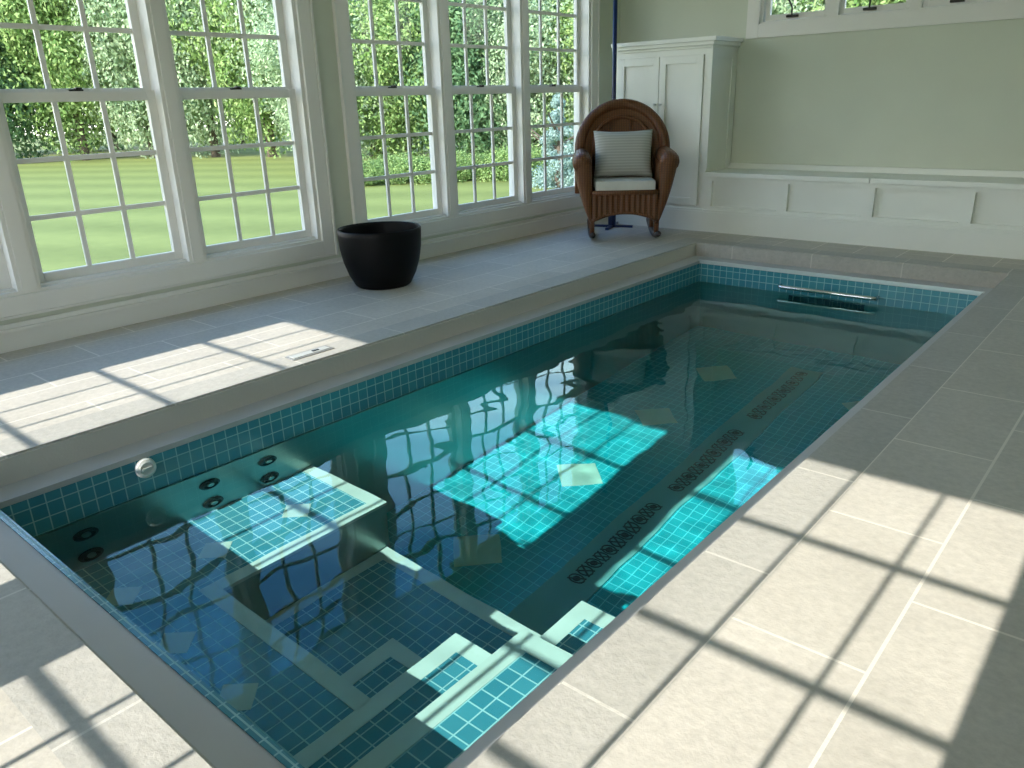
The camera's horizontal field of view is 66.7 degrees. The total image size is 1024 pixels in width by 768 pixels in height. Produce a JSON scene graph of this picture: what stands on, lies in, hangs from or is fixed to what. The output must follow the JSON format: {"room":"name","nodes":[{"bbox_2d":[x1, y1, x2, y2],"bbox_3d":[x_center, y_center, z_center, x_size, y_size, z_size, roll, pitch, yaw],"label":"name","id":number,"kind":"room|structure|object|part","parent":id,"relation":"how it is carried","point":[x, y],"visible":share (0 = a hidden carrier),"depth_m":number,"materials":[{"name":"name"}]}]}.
{"room":"indoor swimming pool","nodes":[
{"label":"indoor swimming pool","id":0,"kind":"room"},
{"bbox_2d":[0,0,620,324],"bbox_3d":[-1.720,-1.966,4.338,0.150,3.010,8.211,15,26,38],"label":"wall","id":1,"kind":"structure","parent":0,"point":[322,9],"depth_m":5.04,"materials":[{"name":"beige paint"}]},
{"bbox_2d":[0,0,338,320],"bbox_3d":[-2.199,-1.604,3.876,0.222,2.362,2.838,15,26,38],"label":"window","id":2,"kind":"structure","parent":1,"relation":"in","point":[21,272],"depth_m":4.30,"materials":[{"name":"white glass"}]},
{"bbox_3d":[-2.765,-0.797,3.445,0.031,0.917,0.791,15,26,38],"label":"sash","id":3,"kind":"part","parent":2,"relation":"part of","materials":[{"name":"white wood"}]},
{"bbox_3d":[-2.237,-2.024,3.746,0.031,1.222,0.791,15,26,38],"label":"sash","id":4,"kind":"part","parent":2,"relation":"part of","materials":[{"name":"white wood"}]},
{"bbox_3d":[-2.184,-1.046,4.080,0.031,0.917,0.791,15,26,38],"label":"sash","id":5,"kind":"part","parent":2,"relation":"part of","materials":[{"name":"white wood"}]},
{"bbox_3d":[-1.656,-2.272,4.382,0.031,1.222,0.791,15,26,38],"label":"sash","id":6,"kind":"part","parent":2,"relation":"part of","materials":[{"name":"white wood"}]},
{"bbox_3d":[-1.603,-1.295,4.716,0.031,0.917,0.791,15,26,38],"label":"sash","id":7,"kind":"part","parent":2,"relation":"part of","materials":[{"name":"white wood"}]},
{"bbox_2d":[0,208,607,353],"bbox_3d":[-1.610,-0.596,4.773,0.034,0.133,8.211,15,26,38],"label":"baseboard","id":8,"kind":"structure","parent":1,"relation":"attached to","point":[15,336],"depth_m":4.61,"materials":[{"name":"white wood"}]},
{"bbox_2d":[331,0,599,237],"bbox_3d":[-0.234,-2.445,6.025,0.222,2.362,2.894,15,26,38],"label":"window","id":9,"kind":"structure","parent":1,"relation":"in","point":[438,89],"depth_m":6.02,"materials":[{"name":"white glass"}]},
{"bbox_3d":[-0.871,-2.608,5.240,0.031,1.222,0.791,15,26,38],"label":"sash","id":10,"kind":"part","parent":9,"relation":"part of","materials":[{"name":"white wood"}]},
{"bbox_3d":[-0.819,-1.631,5.575,0.031,0.917,0.791,15,26,38],"label":"sash","id":11,"kind":"part","parent":9,"relation":"part of","materials":[{"name":"white wood"}]},
{"bbox_3d":[-0.284,-2.860,5.883,0.031,1.222,0.798,15,26,38],"label":"sash","id":12,"kind":"part","parent":9,"relation":"part of","materials":[{"name":"white wood"}]},
{"bbox_3d":[-0.231,-1.882,6.218,0.031,0.917,0.798,15,26,38],"label":"sash","id":13,"kind":"part","parent":9,"relation":"part of","materials":[{"name":"white wood"}]},
{"bbox_3d":[0.313,-3.115,6.536,0.031,1.222,0.833,15,26,38],"label":"sash","id":14,"kind":"part","parent":9,"relation":"part of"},
{"bbox_3d":[0.365,-2.137,6.870,0.031,0.917,0.833,15,26,38],"label":"sash","id":15,"kind":"part","parent":9,"relation":"part of","materials":[{"name":"white wood"}]},
{"bbox_2d":[0,218,1023,767],"bbox_3d":[0.731,0.178,2.956,6.450,0.210,8.463,15,26,38],"label":"floor","id":16,"kind":"structure","parent":0,"point":[891,634],"depth_m":1.94,"materials":[{"name":"tile"}]},
{"bbox_2d":[285,345,333,360],"bbox_3d":[-0.954,-0.149,3.672,0.070,0.010,0.231,15,26,38],"label":"skimmer cover","id":17,"kind":"object","parent":16,"relation":"on","point":[311,352],"visible":1,"depth_m":3.66,"materials":[{"name":"plastic"}]},
{"bbox_3d":[-0.954,-0.150,3.672,0.045,0.003,0.203,15,26,38],"label":"lid","id":18,"kind":"part","parent":17,"relation":"part of","materials":[{"name":"white plastic"}]},
{"bbox_2d":[337,221,420,289],"bbox_3d":[-0.835,-0.819,4.980,0.526,0.368,0.526,15,26,38],"label":"plant pot","id":19,"kind":"object","parent":16,"relation":"on","point":[380,255],"visible":1,"depth_m":4.80,"materials":[{"name":"black ceramic"}]},
{"bbox_2d":[0,238,1023,767],"bbox_3d":[0.619,0.525,3.916,2.485,1.512,5.511,15,26,38],"label":"swimming pool","id":20,"kind":"object","parent":16,"relation":"in","point":[98,690],"visible":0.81,"depth_m":2.65,"materials":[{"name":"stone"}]},
{"bbox_2d":[33,281,956,767],"bbox_3d":[0.334,0.183,3.427,1.914,0.004,5.688,15,26,38],"label":"pool water","id":21,"kind":"object","parent":20,"relation":"in","point":[381,585],"visible":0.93,"depth_m":2.71,"materials":[{"name":"teal liquid"}]},
{"bbox_2d":[594,0,632,229],"bbox_3d":[0.871,-2.436,6.647,0.288,2.170,0.288,-10,22,-22],"label":"umbrella pole","id":22,"kind":"object","parent":16,"relation":"on","point":[612,222],"visible":0.7,"depth_m":6.56,"materials":[{"name":"blue metal"}]},
{"bbox_2d":[608,215,615,224],"bbox_3d":[0.898,-1.506,6.986,0.070,0.147,0.069,15,26,38],"label":"socket","id":23,"kind":"object","parent":22,"relation":"attached to","point":[611,219],"depth_m":6.97,"materials":[{"name":"blue metal"}]},
{"bbox_2d":[572,99,679,238],"bbox_3d":[0.910,-1.758,6.365,0.837,1.084,0.768,0,20,4],"label":"wicker armchair","id":24,"kind":"object","parent":16,"relation":"on","point":[617,115],"visible":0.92,"depth_m":6.23,"materials":[{"name":"wicker"}]},
{"bbox_3d":[0.562,-1.809,6.292,0.154,0.166,0.519,0,20,4],"label":"armrest","id":25,"kind":"part","parent":24,"relation":"part of","materials":[{"name":"wicker"}]},
{"bbox_3d":[0.585,-1.587,6.396,0.172,0.483,0.518,0,20,4],"label":"arm panel","id":26,"kind":"part","parent":24,"relation":"part of","materials":[{"name":"wicker"}]},
{"bbox_3d":[0.650,-1.277,6.326,0.040,0.140,0.042,0,20,4],"label":"leg","id":27,"kind":"part","parent":24,"relation":"part of","materials":[{"name":"wicker"}]},
{"bbox_3d":[0.917,-1.954,6.495,0.700,0.721,0.262,0,20,4],"label":"backrest","id":28,"kind":"part","parent":24,"relation":"part of","materials":[{"name":"wicker"}]},
{"bbox_2d":[593,176,655,190],"bbox_3d":[0.908,-1.622,6.326,0.476,0.094,0.378,0,20,4],"label":"seat cushion","id":29,"kind":"object","parent":24,"relation":"on","point":[633,182],"visible":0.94,"depth_m":6.15,"materials":[{"name":"beige fabric"}]},
{"bbox_2d":[593,129,652,177],"bbox_3d":[0.909,-1.883,6.364,0.486,0.368,0.200,-1,20,2],"label":"throw pillow","id":30,"kind":"object","parent":29,"relation":"on","point":[628,153],"visible":1,"depth_m":6.30,"materials":[{"name":"fabric"}]},
{"bbox_3d":[1.189,-1.405,6.634,0.040,0.140,0.042,0,20,4],"label":"leg","id":31,"kind":"part","parent":24,"relation":"part of","materials":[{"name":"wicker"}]},
{"bbox_3d":[1.167,-1.280,6.293,0.040,0.140,0.042,0,20,4],"label":"leg","id":32,"kind":"part","parent":24,"relation":"part of","materials":[{"name":"wicker"}]},
{"bbox_3d":[1.238,-1.591,6.353,0.172,0.483,0.518,0,20,4],"label":"arm panel","id":33,"kind":"part","parent":24,"relation":"part of","materials":[{"name":"wicker"}]},
{"bbox_3d":[1.244,-1.813,6.247,0.154,0.166,0.519,0,20,4],"label":"armrest","id":34,"kind":"part","parent":24,"relation":"part of","materials":[{"name":"wicker"}]},
{"bbox_2d":[611,36,742,230],"bbox_3d":[1.407,-2.177,6.828,0.976,1.530,0.500,15,26,38],"label":"storage cabinet","id":35,"kind":"object","parent":16,"relation":"on","point":[689,83],"visible":0.69,"depth_m":6.53,"materials":[{"name":"white wood"}]},
{"bbox_3d":[1.099,-2.208,6.815,0.402,1.186,0.027,15,26,38],"label":"door","id":36,"kind":"part","parent":35,"relation":"part of","materials":[{"name":"white wood"}]},
{"bbox_3d":[1.386,-2.858,6.581,0.976,0.080,0.500,15,26,38],"label":"crown","id":37,"kind":"part","parent":35,"relation":"part of","materials":[{"name":"white wood"}]},
{"bbox_3d":[1.409,-2.126,6.564,0.401,1.186,0.027,15,26,38],"label":"door","id":38,"kind":"part","parent":35,"relation":"part of","materials":[{"name":"white wood"}]},
{"bbox_2d":[701,163,1023,259],"bbox_3d":[3.659,-1.119,5.196,4.990,0.532,0.482,15,26,38],"label":"seat","id":39,"kind":"object","parent":16,"relation":"on","point":[954,211],"visible":1,"depth_m":5.77,"materials":[{"name":"white wood"}]},
{"bbox_3d":[2.249,-1.677,6.244,1.324,0.036,0.452,15,26,38],"label":"lid","id":40,"kind":"part","parent":39,"relation":"part of","materials":[{"name":"white wood"}]},
{"bbox_3d":[3.799,-1.393,5.279,4.990,0.080,0.031,15,26,38],"label":"rail","id":41,"kind":"part","parent":39,"relation":"part of","materials":[{"name":"white wood"}]},
{"bbox_3d":[3.250,-1.412,5.434,1.299,0.036,0.452,15,26,38],"label":"lid","id":42,"kind":"part","parent":39,"relation":"part of","materials":[{"name":"white wood"}]},
{"bbox_2d":[620,0,1023,170],"bbox_3d":[3.361,-2.494,5.375,6.510,3.010,0.140,15,26,38],"label":"wall","id":43,"kind":"structure","parent":0,"point":[943,96],"depth_m":5.97,"materials":[{"name":"paint"}]},
{"bbox_2d":[746,0,1023,38],"bbox_3d":[3.378,-2.945,5.159,3.724,0.966,0.202,15,26,38],"label":"window","id":44,"kind":"structure","parent":43,"relation":"in","point":[835,17],"depth_m":5.79,"materials":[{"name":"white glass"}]},
{"bbox_3d":[2.206,-2.973,6.129,0.091,0.147,0.075,15,26,38],"label":"crank handle","id":45,"kind":"part","parent":44,"relation":"part of","materials":[{"name":"brown metal"}]},
{"bbox_3d":[2.253,-3.236,6.059,0.511,0.707,0.031,15,26,38],"label":"casement sash","id":46,"kind":"part","parent":44,"relation":"part of","materials":[{"name":"white wood"}]},
{"bbox_3d":[2.654,-2.854,5.767,0.091,0.147,0.075,15,26,38],"label":"crank handle","id":47,"kind":"part","parent":44,"relation":"part of","materials":[{"name":"brown metal"}]},
{"bbox_3d":[2.700,-3.117,5.696,0.511,0.707,0.031,15,26,38],"label":"casement sash","id":48,"kind":"part","parent":44,"relation":"part of","materials":[{"name":"white wood"}]},
{"bbox_3d":[3.101,-2.736,5.404,0.091,0.147,0.075,15,26,38],"label":"crank handle","id":49,"kind":"part","parent":44,"relation":"part of","materials":[{"name":"brown metal"}]},
{"bbox_3d":[3.148,-2.998,5.334,0.511,0.707,0.031,15,26,38],"label":"casement sash","id":50,"kind":"part","parent":44,"relation":"part of","materials":[{"name":"white wood"}]},
{"label":"outside","id":51,"kind":"structure","parent":0,"visible":0},
{"bbox_2d":[13,127,566,271],"bbox_3d":[-3.060,-4.289,16.562,105.000,0.210,105.000,15,26,38],"label":"lawn","id":52,"kind":"structure","parent":51,"point":[46,189],"depth_m":13.21,"materials":[{"name":"green plant"}]},
{"bbox_2d":[0,1,71,158],"bbox_3d":[-16.776,-10.762,24.540,5.193,8.159,5.343,5,21,18],"label":"tree","id":53,"kind":"object","parent":52,"relation":"on","point":[17,132],"visible":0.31,"depth_m":24.49,"materials":[{"name":"green plant"}]},
{"bbox_2d":[0,0,136,161],"bbox_3d":[-14.241,-10.879,24.432,5.008,7.589,4.983,9,23,27],"label":"leafy tree","id":54,"kind":"object","parent":52,"relation":"on","point":[56,44],"visible":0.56,"depth_m":23.62,"materials":[{"name":"green plant"}]},
{"bbox_2d":[41,105,131,151],"bbox_3d":[-16.462,-13.829,30.325,7.011,10.168,7.213,6,21,20],"label":"tree","id":55,"kind":"object","parent":52,"relation":"on","point":[92,126],"visible":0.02,"depth_m":31.63,"materials":[{"name":"green plant"}]},
{"bbox_2d":[55,0,199,158],"bbox_3d":[-11.876,-11.278,24.535,5.004,8.065,4.952,11,24,32],"label":"tree","id":56,"kind":"object","parent":52,"relation":"on","point":[135,115],"visible":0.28,"depth_m":23.61,"materials":[{"name":"green plant"}]},
{"bbox_2d":[107,0,253,157],"bbox_3d":[-9.506,-11.179,23.898,4.816,8.183,5.032,-4,20,-8],"label":"tree","id":57,"kind":"object","parent":52,"relation":"on","point":[204,109],"visible":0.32,"depth_m":23.41,"materials":[{"name":"green plant"}]},
{"bbox_2d":[166,0,290,158],"bbox_3d":[-7.779,-10.650,23.278,5.008,7.589,4.983,0,20,5],"label":"leafy tree","id":58,"kind":"object","parent":52,"relation":"on","point":[245,106],"visible":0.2,"depth_m":22.68,"materials":[{"name":"green plant"}]},
{"bbox_2d":[205,104,284,143],"bbox_3d":[-11.814,-14.649,32.199,7.011,10.168,7.213,-9,21,-18],"label":"tree","id":59,"kind":"object","parent":52,"relation":"on","point":[243,141],"visible":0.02,"depth_m":33.41,"materials":[{"name":"green plant"}]},
{"bbox_2d":[216,0,290,139],"bbox_3d":[-5.888,-10.643,22.303,4.952,8.065,5.004,-1,20,1],"label":"tree","id":60,"kind":"object","parent":52,"relation":"on","point":[249,9],"visible":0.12,"depth_m":21.35,"materials":[{"name":"green plant"}]},
{"bbox_2d":[243,0,404,158],"bbox_3d":[-4.008,-7.264,17.637,3.468,4.758,3.623,11,24,32],"label":"tree","id":61,"kind":"object","parent":52,"relation":"on","point":[273,67],"visible":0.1,"depth_m":17.06,"materials":[{"name":"green plant"}]},
{"bbox_2d":[295,154,372,185],"bbox_3d":[-3.382,-4.032,14.884,1.499,1.004,1.411,1,20,8],"label":"shrub","id":62,"kind":"object","parent":52,"relation":"on","point":[362,154],"visible":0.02,"depth_m":14.79,"materials":[{"name":"green plant"}]},
{"bbox_2d":[266,0,416,156],"bbox_3d":[-4.093,-9.801,22.089,5.972,7.218,6.144,-10,21,-21],"label":"tree","id":63,"kind":"object","parent":52,"relation":"on","point":[374,150],"visible":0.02,"depth_m":22.44,"materials":[{"name":"green plant"}]},
{"bbox_2d":[362,159,384,185],"bbox_3d":[-2.823,-4.032,14.927,1.020,0.579,1.084,13,25,36],"label":"shrub","id":64,"kind":"object","parent":52,"relation":"on","point":[372,170],"visible":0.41,"depth_m":14.70,"materials":[{"name":"green plant"}]},
{"bbox_2d":[362,152,416,183],"bbox_3d":[-2.387,-4.219,15.402,1.170,0.739,1.097,-8,21,-17],"label":"shrub","id":65,"kind":"object","parent":52,"relation":"on","point":[401,154],"visible":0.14,"depth_m":15.25,"materials":[{"name":"green plant"}]},
{"bbox_2d":[348,0,464,160],"bbox_3d":[-2.572,-7.147,17.765,3.606,4.413,3.588,8,22,24],"label":"leafy tree","id":66,"kind":"object","parent":52,"relation":"on","point":[395,123],"visible":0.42,"depth_m":16.76,"materials":[{"name":"green plant"}]},
{"bbox_2d":[384,152,431,184],"bbox_3d":[-1.826,-4.101,15.119,1.339,0.770,1.423,-14,23,-30],"label":"shrub","id":67,"kind":"object","parent":52,"relation":"on","point":[419,161],"visible":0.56,"depth_m":14.84,"materials":[{"name":"green plant"}]},
{"bbox_2d":[422,149,471,182],"bbox_3d":[-1.277,-4.150,15.094,1.095,0.792,1.030,5,21,18],"label":"shrub","id":68,"kind":"object","parent":52,"relation":"on","point":[459,159],"visible":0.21,"depth_m":14.93,"materials":[{"name":"green plant"}]},
{"bbox_2d":[384,0,532,161],"bbox_3d":[-0.943,-7.068,17.544,3.847,4.745,3.739,-16,24,-34],"label":"tree","id":69,"kind":"object","parent":52,"relation":"on","point":[461,108],"visible":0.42,"depth_m":16.60,"materials":[{"name":"green plant"}]},
{"bbox_2d":[457,150,490,180],"bbox_3d":[-0.756,-4.236,15.365,0.975,0.752,0.915,-5,20,-8],"label":"shrub","id":70,"kind":"object","parent":52,"relation":"on","point":[462,154],"visible":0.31,"depth_m":15.09,"materials":[{"name":"green plant"}]},
{"bbox_2d":[455,4,497,154],"bbox_3d":[-0.880,-10.014,22.414,6.144,7.218,5.972,1,20,7],"label":"tree","id":71,"kind":"object","parent":52,"relation":"on","point":[481,4],"visible":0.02,"depth_m":22.42,"materials":[{"name":"green plant"}]},
{"bbox_2d":[475,146,533,182],"bbox_3d":[-0.190,-4.222,15.163,1.224,0.855,1.300,-13,23,-27],"label":"shrub","id":72,"kind":"object","parent":52,"relation":"on","point":[501,174],"visible":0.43,"depth_m":14.92,"materials":[{"name":"green plant"}]},
{"bbox_2d":[466,0,573,163],"bbox_3d":[0.653,-7.224,17.148,3.468,4.758,3.623,-10,22,-22],"label":"tree","id":73,"kind":"object","parent":52,"relation":"on","point":[548,72],"visible":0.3,"depth_m":16.23,"materials":[{"name":"green plant"}]},
{"bbox_2d":[499,142,555,177],"bbox_3d":[0.295,-4.322,15.336,1.342,0.878,1.263,-9,21,-20],"label":"shrub","id":74,"kind":"object","parent":52,"relation":"on","point":[536,153],"visible":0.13,"depth_m":15.13,"materials":[{"name":"green plant"}]},
{"bbox_2d":[531,92,573,189],"bbox_3d":[0.813,-4.112,13.430,1.152,1.869,1.079,-10,22,-22],"label":"spruce tree","id":75,"kind":"object","parent":52,"relation":"on","point":[552,149],"visible":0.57,"depth_m":13.30,"materials":[{"name":"green plant"}]},
{"bbox_2d":[535,0,573,145],"bbox_3d":[2.005,-7.054,17.135,3.588,4.413,3.606,-16,24,-34],"label":"leafy tree","id":76,"kind":"object","parent":52,"relation":"on","point":[570,30],"visible":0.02,"depth_m":15.99,"materials":[{"name":"green plant"}]},
{"bbox_2d":[772,0,889,19],"bbox_3d":[5.175,-7.322,15.286,4.575,5.980,4.780,14,25,36],"label":"tree","id":77,"kind":"object","parent":52,"relation":"on","point":[778,6],"visible":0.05,"depth_m":13.88,"materials":[{"name":"green plant"}]},
{"bbox_2d":[790,0,990,18],"bbox_3d":[7.298,-6.513,13.602,4.757,5.546,4.734,8,22,25],"label":"leafy tree","id":78,"kind":"object","parent":52,"relation":"on","point":[849,2],"visible":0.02,"depth_m":13.19,"materials":[{"name":"green plant"}]}
]}

